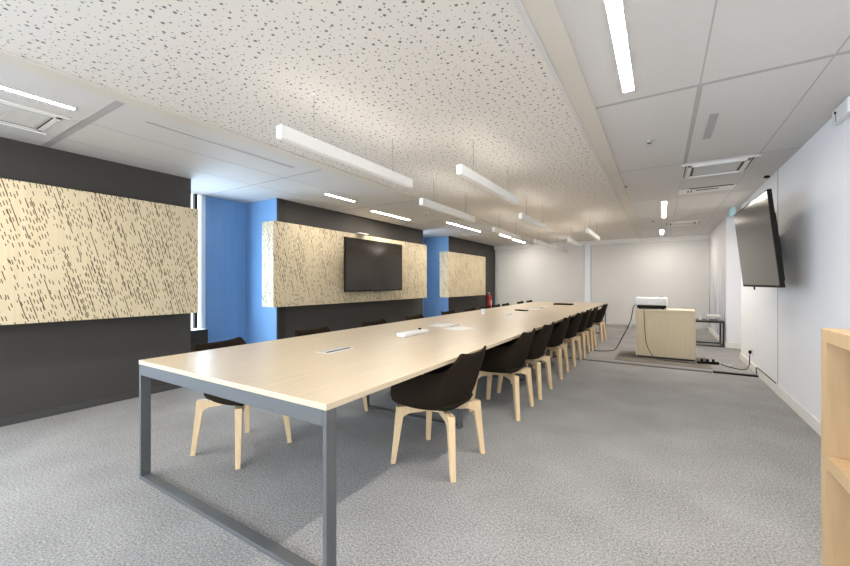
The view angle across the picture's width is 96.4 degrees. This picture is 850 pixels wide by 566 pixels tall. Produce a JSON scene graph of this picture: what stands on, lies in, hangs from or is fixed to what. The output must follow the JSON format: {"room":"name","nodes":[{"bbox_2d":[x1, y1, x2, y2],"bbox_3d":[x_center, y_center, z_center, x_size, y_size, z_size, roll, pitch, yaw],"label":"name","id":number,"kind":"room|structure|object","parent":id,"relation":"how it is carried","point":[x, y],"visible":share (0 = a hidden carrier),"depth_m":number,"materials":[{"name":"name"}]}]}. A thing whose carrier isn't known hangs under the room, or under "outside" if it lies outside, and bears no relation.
{"room":"conference room","nodes":[
{"label":"conference room","id":0,"kind":"room"},
{"bbox_2d":[205,196,245,342],"bbox_3d":[-3.007,-0.010,5.697,0.120,2.460,0.636,0,0,32],"label":"wall niche","id":1,"kind":"object","parent":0,"point":[225,220],"visible":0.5,"depth_m":5.65,"materials":[{"name":"blue paint"}]},
{"bbox_2d":[0,137,494,418],"bbox_3d":[-1.211,-0.010,7.963,0.940,2.460,12.050,0,0,32],"label":"wall","id":2,"kind":"structure","parent":0,"point":[47,365],"depth_m":3.89,"materials":[{"name":"black paint"}]},
{"bbox_2d":[0,384,181,426],"bbox_3d":[-0.820,1.186,7.690,0.012,0.068,12.000,0,0,32],"label":"baseboard","id":3,"kind":"structure","parent":2,"relation":"attached to","point":[7,421],"depth_m":3.63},
{"bbox_2d":[0,178,197,324],"bbox_3d":[-3.557,-0.253,3.051,0.252,1.185,3.230,0,0,32],"label":"acoustic panel","id":4,"kind":"object","parent":2,"relation":"attached to","point":[66,254],"visible":1,"depth_m":3.53,"materials":[{"name":"brown wood"}]},
{"bbox_2d":[279,199,284,338],"bbox_3d":[-2.134,-0.010,5.630,0.054,2.460,0.115,0,0,32],"label":"trim","id":5,"kind":"structure","parent":2,"relation":"attached to","point":[281,201],"depth_m":5.61,"materials":[{"name":"black paint"}]},
{"bbox_2d":[262,221,426,306],"bbox_3d":[-1.124,-0.260,6.968,0.252,1.190,4.008,0,0,32],"label":"acoustic panel","id":6,"kind":"object","parent":2,"relation":"attached to","point":[302,265],"visible":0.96,"depth_m":5.82,"materials":[{"name":"brown wood"}]},
{"bbox_2d":[344,237,401,292],"bbox_3d":[-0.936,-0.291,6.885,0.152,0.928,1.600,0,0,32],"label":"television","id":7,"kind":"object","parent":6,"relation":"attached to","point":[369,265],"visible":1,"depth_m":6.72,"materials":[{"name":"black plastic"}]},
{"bbox_2d":[440,252,484,296],"bbox_3d":[1.099,-0.212,10.547,0.252,1.145,2.360,0,0,32],"label":"acoustic panel","id":8,"kind":"object","parent":2,"relation":"attached to","point":[461,274],"visible":1,"depth_m":10.10,"materials":[{"name":"beige fabric"}]},
{"bbox_2d":[486,292,491,307],"bbox_3d":[2.053,0.561,12.156,0.181,0.517,0.187,0,0,-4],"label":"fire extinguisher","id":9,"kind":"object","parent":2,"relation":"attached to","point":[488,298],"visible":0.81,"depth_m":12.12,"materials":[{"name":"red metal"}]},
{"bbox_2d":[246,198,276,343],"bbox_3d":[-2.478,-0.010,5.735,0.739,2.460,0.012,0,0,32],"label":"wall niche","id":10,"kind":"object","parent":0,"point":[261,322],"visible":0.57,"depth_m":5.78,"materials":[{"name":"blue paint"}]},
{"bbox_2d":[0,325,820,565],"bbox_3d":[0.908,1.270,4.969,8.300,0.100,15.800,0,0,32],"label":"floor","id":11,"kind":"structure","parent":0,"point":[615,464],"depth_m":2.34,"materials":[{"name":"carpet"}]},
{"bbox_2d":[191,328,207,351],"bbox_3d":[-3.002,0.910,4.890,0.220,0.620,0.300,0,0,32],"label":"base cabinet","id":12,"kind":"object","parent":11,"relation":"on","point":[198,335],"visible":0.23,"depth_m":4.87,"materials":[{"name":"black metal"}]},
{"bbox_2d":[190,337,291,469],"bbox_3d":[-1.357,0.828,2.812,0.553,0.784,0.526,0,0,25],"label":"chair","id":13,"kind":"object","parent":11,"relation":"on","point":[210,401],"visible":0.2,"depth_m":2.69,"materials":[{"name":"brown wood"}]},
{"bbox_2d":[295,326,367,410],"bbox_3d":[-0.889,0.828,3.566,0.552,0.784,0.526,0,0,32],"label":"chair","id":14,"kind":"object","parent":11,"relation":"on","point":[324,329],"visible":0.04,"depth_m":3.65,"materials":[{"name":"black plastic"}]},
{"bbox_2d":[139,301,605,565],"bbox_3d":[1.287,0.850,5.757,1.641,0.740,9.000,0,0,32],"label":"conference table","id":15,"kind":"object","parent":11,"relation":"on","point":[289,377],"visible":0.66,"depth_m":2.24,"materials":[{"name":"brown wood"}]},
{"bbox_2d":[318,347,353,353],"bbox_3d":[-0.638,0.478,2.716,0.124,0.004,0.264,0,0,32],"label":"hub","id":16,"kind":"object","parent":15,"relation":"on","point":[338,349],"visible":1,"depth_m":2.68,"materials":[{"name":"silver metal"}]},
{"bbox_2d":[396,328,428,336],"bbox_3d":[-0.110,0.456,3.529,0.090,0.048,0.400,0,0,34],"label":"box","id":17,"kind":"object","parent":15,"relation":"on","point":[418,331],"visible":1,"depth_m":3.48,"materials":[{"name":"plastic"}]},
{"bbox_2d":[431,323,452,326],"bbox_3d":[0.193,0.479,4.330,0.210,0.002,0.296,0,0,20],"label":"paper sheet","id":18,"kind":"object","parent":15,"relation":"on","point":[437,324],"visible":0.86,"depth_m":4.33,"materials":[{"name":"white paper"}]},
{"bbox_2d":[443,324,461,326],"bbox_3d":[0.311,0.478,4.245,0.124,0.004,0.264,0,0,32],"label":"hub","id":19,"kind":"object","parent":15,"relation":"on","point":[453,325],"visible":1,"depth_m":4.25,"materials":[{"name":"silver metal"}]},
{"bbox_2d":[444,326,474,330],"bbox_3d":[0.370,0.479,4.008,0.296,0.002,0.210,0,0,-41],"label":"paper sheet","id":20,"kind":"object","parent":15,"relation":"on","point":[462,327],"visible":1,"depth_m":4.00,"materials":[{"name":"white paper"}]},
{"bbox_2d":[553,303,573,304],"bbox_3d":[3.057,0.466,8.390,0.380,0.028,0.260,0,0,32],"label":"case","id":21,"kind":"object","parent":15,"relation":"on","point":[553,303],"visible":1,"depth_m":8.38,"materials":[{"name":"black plastic"}]},
{"bbox_2d":[362,319,386,326],"bbox_3d":[-0.393,0.828,4.364,0.552,0.784,0.526,0,0,32],"label":"chair","id":22,"kind":"object","parent":11,"relation":"on","point":[382,321],"visible":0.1,"depth_m":4.51,"materials":[{"name":"black plastic"}]},
{"bbox_2d":[406,314,453,362],"bbox_3d":[0.060,0.828,5.095,0.552,0.784,0.526,0,0,32],"label":"chair","id":23,"kind":"object","parent":11,"relation":"on","point":[419,316],"visible":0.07,"depth_m":5.24,"materials":[{"name":"black plastic"}]},
{"bbox_2d":[390,345,485,482],"bbox_3d":[0.112,0.828,2.643,0.552,0.784,0.526,0,0,32],"label":"chair","id":24,"kind":"object","parent":11,"relation":"on","point":[446,388],"visible":0.92,"depth_m":2.45,"materials":[{"name":"black plastic"}]},
{"bbox_2d":[441,310,454,314],"bbox_3d":[0.567,0.828,5.910,0.552,0.784,0.526,0,0,32],"label":"chair","id":25,"kind":"object","parent":11,"relation":"on","point":[451,311],"visible":0.05,"depth_m":6.06,"materials":[{"name":"black plastic"}]},
{"bbox_2d":[465,307,475,311],"bbox_3d":[1.005,0.828,6.616,0.552,0.784,0.526,0,0,32],"label":"chair","id":26,"kind":"object","parent":11,"relation":"on","point":[473,308],"visible":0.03,"depth_m":6.78,"materials":[{"name":"black plastic"}]},
{"bbox_2d":[469,328,535,420],"bbox_3d":[0.759,0.828,3.673,0.552,0.784,0.526,0,0,31],"label":"chair","id":27,"kind":"object","parent":11,"relation":"on","point":[507,359],"visible":0.88,"depth_m":3.46,"materials":[{"name":"black plastic"}]},
{"bbox_2d":[497,321,553,399],"bbox_3d":[1.148,0.828,4.290,0.552,0.784,0.526,0,0,32],"label":"chair","id":28,"kind":"object","parent":11,"relation":"on","point":[540,341],"visible":0.56,"depth_m":4.06,"materials":[{"name":"black plastic"}]},
{"bbox_2d":[527,316,570,379],"bbox_3d":[1.656,0.828,5.117,0.552,0.784,0.526,0,0,30],"label":"chair","id":29,"kind":"object","parent":11,"relation":"on","point":[558,333],"visible":0.62,"depth_m":4.87,"materials":[{"name":"black plastic"}]},
{"bbox_2d":[542,311,582,366],"bbox_3d":[2.133,0.828,5.867,0.553,0.784,0.526,0,0,33],"label":"chair","id":30,"kind":"object","parent":11,"relation":"on","point":[570,336],"visible":0.52,"depth_m":5.63,"materials":[{"name":"black plastic"}]},
{"bbox_2d":[555,308,591,357],"bbox_3d":[2.554,0.828,6.525,0.552,0.784,0.526,0,0,32],"label":"chair","id":31,"kind":"object","parent":11,"relation":"on","point":[581,332],"visible":0.53,"depth_m":6.29,"materials":[{"name":"black plastic"}]},
{"bbox_2d":[565,306,597,350],"bbox_3d":[2.937,0.828,7.123,0.552,0.784,0.526,0,0,31],"label":"chair","id":32,"kind":"object","parent":11,"relation":"on","point":[592,334],"visible":0.39,"depth_m":6.88,"materials":[{"name":"black plastic"}]},
{"bbox_2d":[579,304,607,342],"bbox_3d":[3.584,0.828,8.109,0.552,0.784,0.526,0,0,34],"label":"chair","id":33,"kind":"object","parent":11,"relation":"on","point":[600,313],"visible":0.56,"depth_m":7.86,"materials":[{"name":"black plastic"}]},
{"bbox_2d":[590,305,634,350],"bbox_3d":[3.272,0.792,6.794,0.903,0.856,0.251,0,0,37],"label":"cable","id":34,"kind":"object","parent":11,"relation":"on","point":[634,305],"visible":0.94,"depth_m":6.64,"materials":[{"name":"black rubber"}]},
{"bbox_2d":[562,356,711,372],"bbox_3d":[3.069,1.214,5.710,1.990,0.012,0.068,0,0,32],"label":"cable cover","id":35,"kind":"object","parent":11,"relation":"on","point":[562,356],"visible":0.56,"depth_m":5.57,"materials":[{"name":"grey plastic"}]},
{"bbox_2d":[614,350,711,368],"bbox_3d":[3.794,1.217,6.119,1.250,0.006,0.960,0,0,32],"label":"floor mat","id":36,"kind":"object","parent":11,"relation":"on","point":[622,355],"visible":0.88,"depth_m":5.95,"materials":[{"name":"rubber"}]},
{"bbox_2d":[636,308,695,361],"bbox_3d":[3.947,0.822,6.260,0.808,0.785,0.500,0,0,32],"label":"base cabinet","id":37,"kind":"object","parent":36,"relation":"on","point":[670,333],"visible":0.98,"depth_m":6.04,"materials":[{"name":"brown wood"}]},
{"bbox_2d":[636,297,667,308],"bbox_3d":[3.791,0.327,6.360,0.450,0.203,0.365,0,0,32],"label":"projector","id":38,"kind":"object","parent":37,"relation":"on","point":[641,302],"visible":1,"depth_m":6.21,"materials":[{"name":"white plastic"}]},
{"bbox_2d":[644,308,695,363],"bbox_3d":[3.808,0.807,5.946,0.087,0.815,0.721,0,0,-39],"label":"cable","id":39,"kind":"object","parent":37,"relation":"hanging from","point":[644,308],"visible":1,"depth_m":6.12,"materials":[{"name":"black rubber"}]},
{"bbox_2d":[697,359,718,364],"bbox_3d":[4.256,1.183,5.715,0.280,0.075,0.052,0,0,12],"label":"power strip","id":40,"kind":"object","parent":11,"relation":"on","point":[707,361],"visible":0.99,"depth_m":5.70,"materials":[{"name":"black plastic"}]},
{"bbox_2d":[696,318,723,346],"bbox_3d":[5.465,0.975,7.624,0.800,0.490,0.500,0,0,32],"label":"side table","id":41,"kind":"object","parent":11,"relation":"on","point":[697,319],"visible":0.49,"depth_m":7.40,"materials":[{"name":"black metal"}]},
{"bbox_2d":[707,314,720,320],"bbox_3d":[5.675,0.677,7.470,0.200,0.105,0.280,0,0,32],"label":"document tray","id":42,"kind":"object","parent":41,"relation":"on","point":[708,315],"visible":1,"depth_m":7.38,"materials":[{"name":"white plastic"}]},
{"bbox_2d":[707,314,720,316],"bbox_3d":[5.675,0.640,7.470,0.200,0.030,0.280,0,0,32],"label":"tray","id":43,"kind":"object","parent":42,"relation":"on","point":[708,315],"depth_m":7.38,"materials":[{"name":"white plastic"}]},
{"bbox_2d":[721,354,749,369],"bbox_3d":[4.441,1.103,5.480,0.145,0.236,0.392,0,0,-22],"label":"cable","id":44,"kind":"object","parent":11,"relation":"on","point":[749,354],"visible":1,"depth_m":5.33,"materials":[{"name":"grey plastic"}]},
{"bbox_2d":[713,371,758,376],"bbox_3d":[4.127,1.210,5.059,0.473,0.020,0.070,0,0,32],"label":"cable cover","id":45,"kind":"object","parent":11,"relation":"on","point":[719,372],"visible":1,"depth_m":5.04,"materials":[{"name":"black plastic"}]},
{"bbox_2d":[821,328,849,565],"bbox_3d":[1.385,0.693,0.883,0.420,1.055,0.950,0,0,32],"label":"bookcase","id":46,"kind":"object","parent":11,"relation":"on","point":[835,343],"visible":1,"depth_m":1.34,"materials":[{"name":"brown wood"}]},
{"bbox_2d":[423,238,424,317],"bbox_3d":[-0.280,-0.010,10.088,0.120,2.460,0.844,0,0,32],"label":"trim","id":47,"kind":"structure","parent":0,"point":[423,238],"depth_m":10.40,"materials":[{"name":"black paint"}]},
{"bbox_2d":[0,0,849,245],"bbox_3d":[0.789,-1.280,4.777,8.300,0.080,15.350,0,0,32],"label":"ceiling","id":48,"kind":"structure","parent":0,"point":[433,76],"depth_m":2.51,"materials":[{"name":"paint"}]},
{"bbox_2d":[0,85,76,110],"bbox_3d":[-2.867,-1.237,2.093,0.056,0.006,1.444,0,0,32],"label":"recessed light","id":49,"kind":"object","parent":48,"relation":"in","point":[2,87],"visible":1,"depth_m":2.53,"materials":[{"name":"white plastic"}]},
{"bbox_2d":[0,98,81,136],"bbox_3d":[-3.039,-1.233,2.782,0.600,0.014,0.640,0,0,32],"label":"air conditioner","id":50,"kind":"object","parent":48,"relation":"attached to","point":[12,113],"visible":1,"depth_m":2.85,"materials":[{"name":"white plastic"},{"name":"white metal"}]},
{"bbox_2d":[0,104,47,127],"bbox_3d":[-3.047,-1.231,2.770,0.356,0.008,0.356,0,0,32],"label":"grille","id":51,"kind":"object","parent":50,"relation":"attached to","point":[10,114],"depth_m":2.82,"materials":[{"name":"white metal"}]},
{"bbox_2d":[144,120,295,168],"bbox_3d":[-1.772,-1.237,3.496,0.052,0.006,1.382,0,0,32],"label":"ceiling vent","id":52,"kind":"object","parent":48,"relation":"in","point":[147,121],"visible":1,"depth_m":3.34,"materials":[{"name":"metal"}]},
{"bbox_2d":[0,49,546,242],"bbox_3d":[-0.266,-1.239,5.345,0.139,0.022,15.200,0,0,32],"label":"trim","id":53,"kind":"structure","parent":48,"relation":"attached to","point":[6,57],"depth_m":2.77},
{"bbox_2d":[41,100,511,244],"bbox_3d":[-1.264,-1.244,6.082,2.334,0.011,15.000,0,0,32],"label":"trim","id":54,"kind":"structure","parent":48,"relation":"attached to","point":[115,104],"depth_m":3.17,"materials":[{"name":"grey metal"}]},
{"bbox_2d":[325,193,355,201],"bbox_3d":[-1.228,-1.237,5.519,0.056,0.006,0.594,0,0,32],"label":"recessed light","id":55,"kind":"object","parent":48,"relation":"in","point":[325,193],"visible":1,"depth_m":5.49,"materials":[{"name":"white plastic"}]},
{"bbox_2d":[276,93,412,187],"bbox_3d":[-0.500,-1.051,2.853,0.052,0.378,1.400,0,0,32],"label":"pendant lamp","id":56,"kind":"object","parent":48,"relation":"hanging from","point":[284,133],"visible":1,"depth_m":2.65,"materials":[{"name":"white metal"}]},
{"bbox_2d":[279,137,411,187],"bbox_3d":[-0.500,-0.864,2.853,0.042,0.004,1.380,0,0,32],"label":"diffuser","id":57,"kind":"object","parent":56,"relation":"attached to","point":[290,140],"depth_m":2.69,"materials":[{"name":"white plastic"}]},
{"bbox_2d":[371,210,409,219],"bbox_3d":[-0.608,-1.237,6.982,0.056,0.006,1.154,0,0,32],"label":"recessed light","id":58,"kind":"object","parent":48,"relation":"in","point":[371,210],"visible":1,"depth_m":6.95,"materials":[{"name":"white plastic"}]},
{"bbox_2d":[419,176,475,221],"bbox_3d":[0.326,-1.051,4.789,0.052,0.378,1.400,0,0,32],"label":"pendant lamp","id":59,"kind":"object","parent":48,"relation":"hanging from","point":[424,202],"visible":1,"depth_m":4.60,"materials":[{"name":"white metal"}]},
{"bbox_2d":[421,205,473,221],"bbox_3d":[0.326,-0.864,4.789,0.042,0.004,1.380,0,0,32],"label":"diffuser","id":60,"kind":"object","parent":59,"relation":"attached to","point":[433,207],"depth_m":4.71,"materials":[{"name":"white plastic"}]},
{"bbox_2d":[446,222,480,231],"bbox_3d":[0.888,-1.237,8.442,0.056,0.006,1.654,0,0,32],"label":"recessed light","id":61,"kind":"object","parent":48,"relation":"in","point":[446,222],"visible":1,"depth_m":8.32,"materials":[{"name":"white plastic"}]},
{"bbox_2d":[461,234,488,237],"bbox_3d":[1.344,-1.233,9.936,0.568,0.014,0.640,0,0,32],"label":"air conditioner","id":62,"kind":"object","parent":48,"relation":"attached to","point":[468,235],"visible":1,"depth_m":9.84,"materials":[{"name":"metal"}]},
{"bbox_2d":[456,137,517,204],"bbox_3d":[0.638,-1.051,3.606,0.052,0.378,1.400,0,0,32],"label":"pendant lamp","id":63,"kind":"object","parent":48,"relation":"hanging from","point":[462,171],"visible":1,"depth_m":3.38,"materials":[{"name":"white metal"}]},
{"bbox_2d":[457,174,517,204],"bbox_3d":[0.638,-0.864,3.606,0.042,0.004,1.380,0,0,32],"label":"diffuser","id":64,"kind":"object","parent":63,"relation":"attached to","point":[468,177],"depth_m":3.48,"materials":[{"name":"white plastic"}]},
{"bbox_2d":[492,212,520,239],"bbox_3d":[1.522,-1.051,7.000,0.052,0.378,1.400,0,0,32],"label":"pendant lamp","id":65,"kind":"object","parent":48,"relation":"hanging from","point":[494,229],"visible":1,"depth_m":6.87,"materials":[{"name":"white metal"}]},
{"bbox_2d":[519,194,548,230],"bbox_3d":[1.648,-1.051,5.686,0.052,0.378,1.400,0,0,32],"label":"pendant lamp","id":66,"kind":"object","parent":48,"relation":"hanging from","point":[522,216],"visible":1,"depth_m":5.48,"materials":[{"name":"white metal"}]},
{"bbox_2d":[520,218,547,230],"bbox_3d":[1.648,-0.864,5.686,0.042,0.004,1.380,0,0,32],"label":"diffuser","id":67,"kind":"object","parent":66,"relation":"attached to","point":[527,220],"depth_m":5.60,"materials":[{"name":"white plastic"}]},
{"bbox_2d":[533,239,551,247],"bbox_3d":[2.715,-1.051,8.732,0.052,0.378,1.400,0,0,32],"label":"pendant lamp","id":68,"kind":"object","parent":48,"relation":"hanging from","point":[536,241],"visible":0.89,"depth_m":8.58,"materials":[{"name":"white metal"}]},
{"bbox_2d":[554,236,567,252],"bbox_3d":[3.691,-1.051,10.303,0.052,0.378,1.400,0,0,32],"label":"pendant lamp","id":69,"kind":"object","parent":48,"relation":"hanging from","point":[555,247],"visible":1,"depth_m":10.12,"materials":[{"name":"white metal"}]},
{"bbox_2d":[568,225,581,246],"bbox_3d":[3.381,-1.051,8.553,0.052,0.378,1.400,0,0,32],"label":"pendant lamp","id":70,"kind":"object","parent":48,"relation":"hanging from","point":[570,240],"visible":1,"depth_m":8.25,"materials":[{"name":"white metal"}]},
{"bbox_2d":[513,0,638,238],"bbox_3d":[1.869,-1.236,4.019,0.025,0.028,15.200,0,0,32],"label":"trim","id":71,"kind":"structure","parent":48,"relation":"attached to","point":[518,3],"depth_m":2.27,"materials":[{"name":"painted plasterboard"}]},
{"bbox_2d":[520,0,643,237],"bbox_3d":[1.931,-1.239,3.981,0.130,0.022,15.200,0,0,32],"label":"ceiling beam","id":72,"kind":"structure","parent":48,"relation":"attached to","point":[544,15],"depth_m":2.31,"materials":[{"name":"white paint"}]},
{"bbox_2d":[586,220,599,240],"bbox_3d":[3.171,-1.051,7.153,0.052,0.378,1.400,0,0,32],"label":"pendant lamp","id":73,"kind":"object","parent":48,"relation":"hanging from","point":[591,233],"visible":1,"depth_m":6.99,"materials":[{"name":"white metal"}]},
{"bbox_2d":[603,0,634,92],"bbox_3d":[0.915,-1.237,1.809,0.074,0.006,1.514,0,0,32],"label":"recessed light","id":74,"kind":"object","parent":48,"relation":"in","point":[615,10],"visible":1,"depth_m":1.95,"materials":[{"name":"white plastic"}]},
{"bbox_2d":[661,201,666,217],"bbox_3d":[4.067,-1.237,6.468,0.074,0.006,1.634,0,0,32],"label":"recessed light","id":75,"kind":"object","parent":48,"relation":"in","point":[664,203],"visible":1,"depth_m":6.30,"materials":[{"name":"white plastic"}]},
{"bbox_2d":[665,219,701,228],"bbox_3d":[5.467,-1.227,8.082,0.636,0.026,1.240,0,0,32],"label":"air conditioner","id":76,"kind":"object","parent":48,"relation":"attached to","point":[688,223],"visible":1,"depth_m":7.97,"materials":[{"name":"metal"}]},
{"bbox_2d":[671,222,693,224],"bbox_3d":[5.320,-1.231,7.846,0.392,0.008,0.392,0,0,32],"label":"grille","id":77,"kind":"object","parent":76,"relation":"attached to","point":[686,223],"depth_m":7.84,"materials":[{"name":"white metal"}]},
{"bbox_2d":[702,112,719,139],"bbox_3d":[2.266,-1.237,3.019,0.068,0.006,0.572,0,0,32],"label":"ceiling vent","id":78,"kind":"object","parent":48,"relation":"in","point":[712,119],"visible":1,"depth_m":2.98,"materials":[{"name":"metal"}]},
{"bbox_2d":[678,154,760,195],"bbox_3d":[3.390,-1.227,4.510,0.636,0.026,1.680,0,0,32],"label":"air conditioner","id":79,"kind":"object","parent":48,"relation":"attached to","point":[718,175],"visible":1,"depth_m":4.30,"materials":[{"name":"white plastic"},{"name":"white metal"}]},
{"bbox_2d":[692,162,740,175],"bbox_3d":[3.127,-1.231,4.087,0.392,0.008,0.392,0,0,32],"label":"grille","id":80,"kind":"object","parent":79,"relation":"attached to","point":[734,167],"depth_m":4.11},
{"bbox_2d":[595,0,849,235],"bbox_3d":[2.668,-1.244,3.640,1.479,0.011,15.000,0,0,32],"label":"trim","id":81,"kind":"structure","parent":48,"relation":"attached to","point":[699,86],"depth_m":2.47,"materials":[{"name":"grey metal"}]},
{"bbox_2d":[728,207,735,217],"bbox_3d":[5.097,-1.175,6.311,0.060,0.130,0.300,0,0,32],"label":"emergency light","id":82,"kind":"object","parent":48,"relation":"attached to","point":[732,211],"visible":0.91,"depth_m":6.20,"materials":[{"name":"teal plastic"}]},
{"bbox_2d":[425,236,448,317],"bbox_3d":[0.304,-0.010,10.215,0.739,2.460,0.012,0,0,32],"label":"wall niche","id":83,"kind":"object","parent":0,"point":[434,304],"visible":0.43,"depth_m":10.24,"materials":[{"name":"blue paint"}]},
{"bbox_2d":[495,246,584,304],"bbox_3d":[4.870,-0.010,11.348,6.300,2.460,0.120,0,0,32],"label":"wall","id":84,"kind":"structure","parent":0,"point":[584,246],"depth_m":12.81,"materials":[{"name":"white paint"}]},
{"bbox_2d":[497,246,583,306],"bbox_3d":[3.573,0.021,12.013,2.735,2.273,0.024,0,0,32],"label":"projection screen","id":85,"kind":"object","parent":84,"relation":"attached to","point":[545,273],"visible":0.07,"depth_m":11.98,"materials":[{"name":"fabric"}]},
{"bbox_2d":[585,245,590,302],"bbox_3d":[4.823,0.052,11.254,0.170,2.335,0.090,0,0,32],"label":"trim","id":86,"kind":"structure","parent":84,"relation":"attached to","point":[587,247],"depth_m":11.20,"materials":[{"name":"white paint"}]},
{"bbox_2d":[494,234,708,249],"bbox_3d":[4.803,-1.177,11.243,5.796,0.125,0.130,0,0,32],"label":"trim","id":87,"kind":"structure","parent":84,"relation":"attached to","point":[706,236],"depth_m":10.75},
{"bbox_2d":[591,239,708,327],"bbox_3d":[6.081,0.021,10.455,2.789,2.273,0.024,0,0,32],"label":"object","id":88,"kind":"structure","parent":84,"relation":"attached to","point":[678,271],"depth_m":10.41,"materials":[{"name":"paint"}]},
{"bbox_2d":[606,323,707,329],"bbox_3d":[4.822,1.190,11.290,5.780,0.060,0.030,0,0,32],"label":"baseboard","id":89,"kind":"structure","parent":84,"relation":"attached to","point":[633,325],"depth_m":10.73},
{"bbox_2d":[709,218,725,341],"bbox_3d":[6.565,-0.010,8.442,0.154,2.460,3.030,0,0,32],"label":"wall","id":90,"kind":"structure","parent":0,"point":[717,237],"depth_m":8.14,"materials":[{"name":"white paint"}]},
{"bbox_2d":[708,327,740,348],"bbox_3d":[6.842,1.167,8.193,0.920,0.105,3.060,0,0,32],"label":"baseboard","id":91,"kind":"structure","parent":90,"relation":"attached to","point":[729,345],"depth_m":7.14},
{"bbox_2d":[726,217,740,347],"bbox_3d":[6.109,-0.010,6.903,1.004,2.460,0.065,0,0,32],"label":"wall","id":92,"kind":"structure","parent":0,"point":[733,268],"depth_m":7.09,"materials":[{"name":"white paint"}]},
{"bbox_2d":[741,116,849,421],"bbox_3d":[2.230,-0.010,1.411,0.120,2.460,10.950,0,0,32],"label":"wall","id":93,"kind":"structure","parent":0,"point":[814,183],"depth_m":3.33,"materials":[{"name":"white paint"}]},
{"bbox_2d":[734,189,784,289],"bbox_3d":[3.484,-0.376,3.878,0.297,0.892,1.470,0,0,30],"label":"television","id":94,"kind":"object","parent":93,"relation":"attached to","point":[756,226],"visible":1,"depth_m":3.68,"materials":[{"name":"black plastic"}]},
{"bbox_2d":[777,170,777,384],"bbox_3d":[3.875,-0.062,4.166,0.013,2.355,0.017,0,0,32],"label":"trim","id":95,"kind":"structure","parent":93,"relation":"attached to","point":[777,170],"depth_m":4.17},
{"bbox_2d":[740,353,820,435],"bbox_3d":[2.199,1.167,1.489,0.014,0.105,10.850,0,0,32],"label":"baseboard","id":96,"kind":"structure","parent":93,"relation":"attached to","point":[814,423],"depth_m":3.77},
{"bbox_2d":[756,367,775,383],"bbox_3d":[4.128,1.151,4.610,0.017,0.101,0.948,0,0,31],"label":"cable","id":97,"kind":"object","parent":96,"relation":"on","point":[756,367],"visible":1,"depth_m":4.63,"materials":[{"name":"plastic"}]},
{"bbox_2d":[832,96,849,125],"bbox_3d":[2.877,-1.183,2.615,0.051,0.105,0.280,0,0,32],"label":"detector","id":98,"kind":"object","parent":93,"relation":"attached to","point":[841,113],"visible":1,"depth_m":2.60,"materials":[{"name":"white plastic"}]},
{"bbox_3d":[-3.410,0.970,5.049,0.120,0.500,0.880,0,0,32],"label":"wall niche","id":99,"kind":"object","parent":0,"visible":0},
{"bbox_2d":[191,194,204,328],"bbox_3d":[-3.333,-0.260,5.001,0.220,1.960,0.880,0,0,32],"label":"window","id":100,"kind":"structure","parent":99,"relation":"in","point":[197,201],"depth_m":5.36,"materials":[{"name":"white glass"}]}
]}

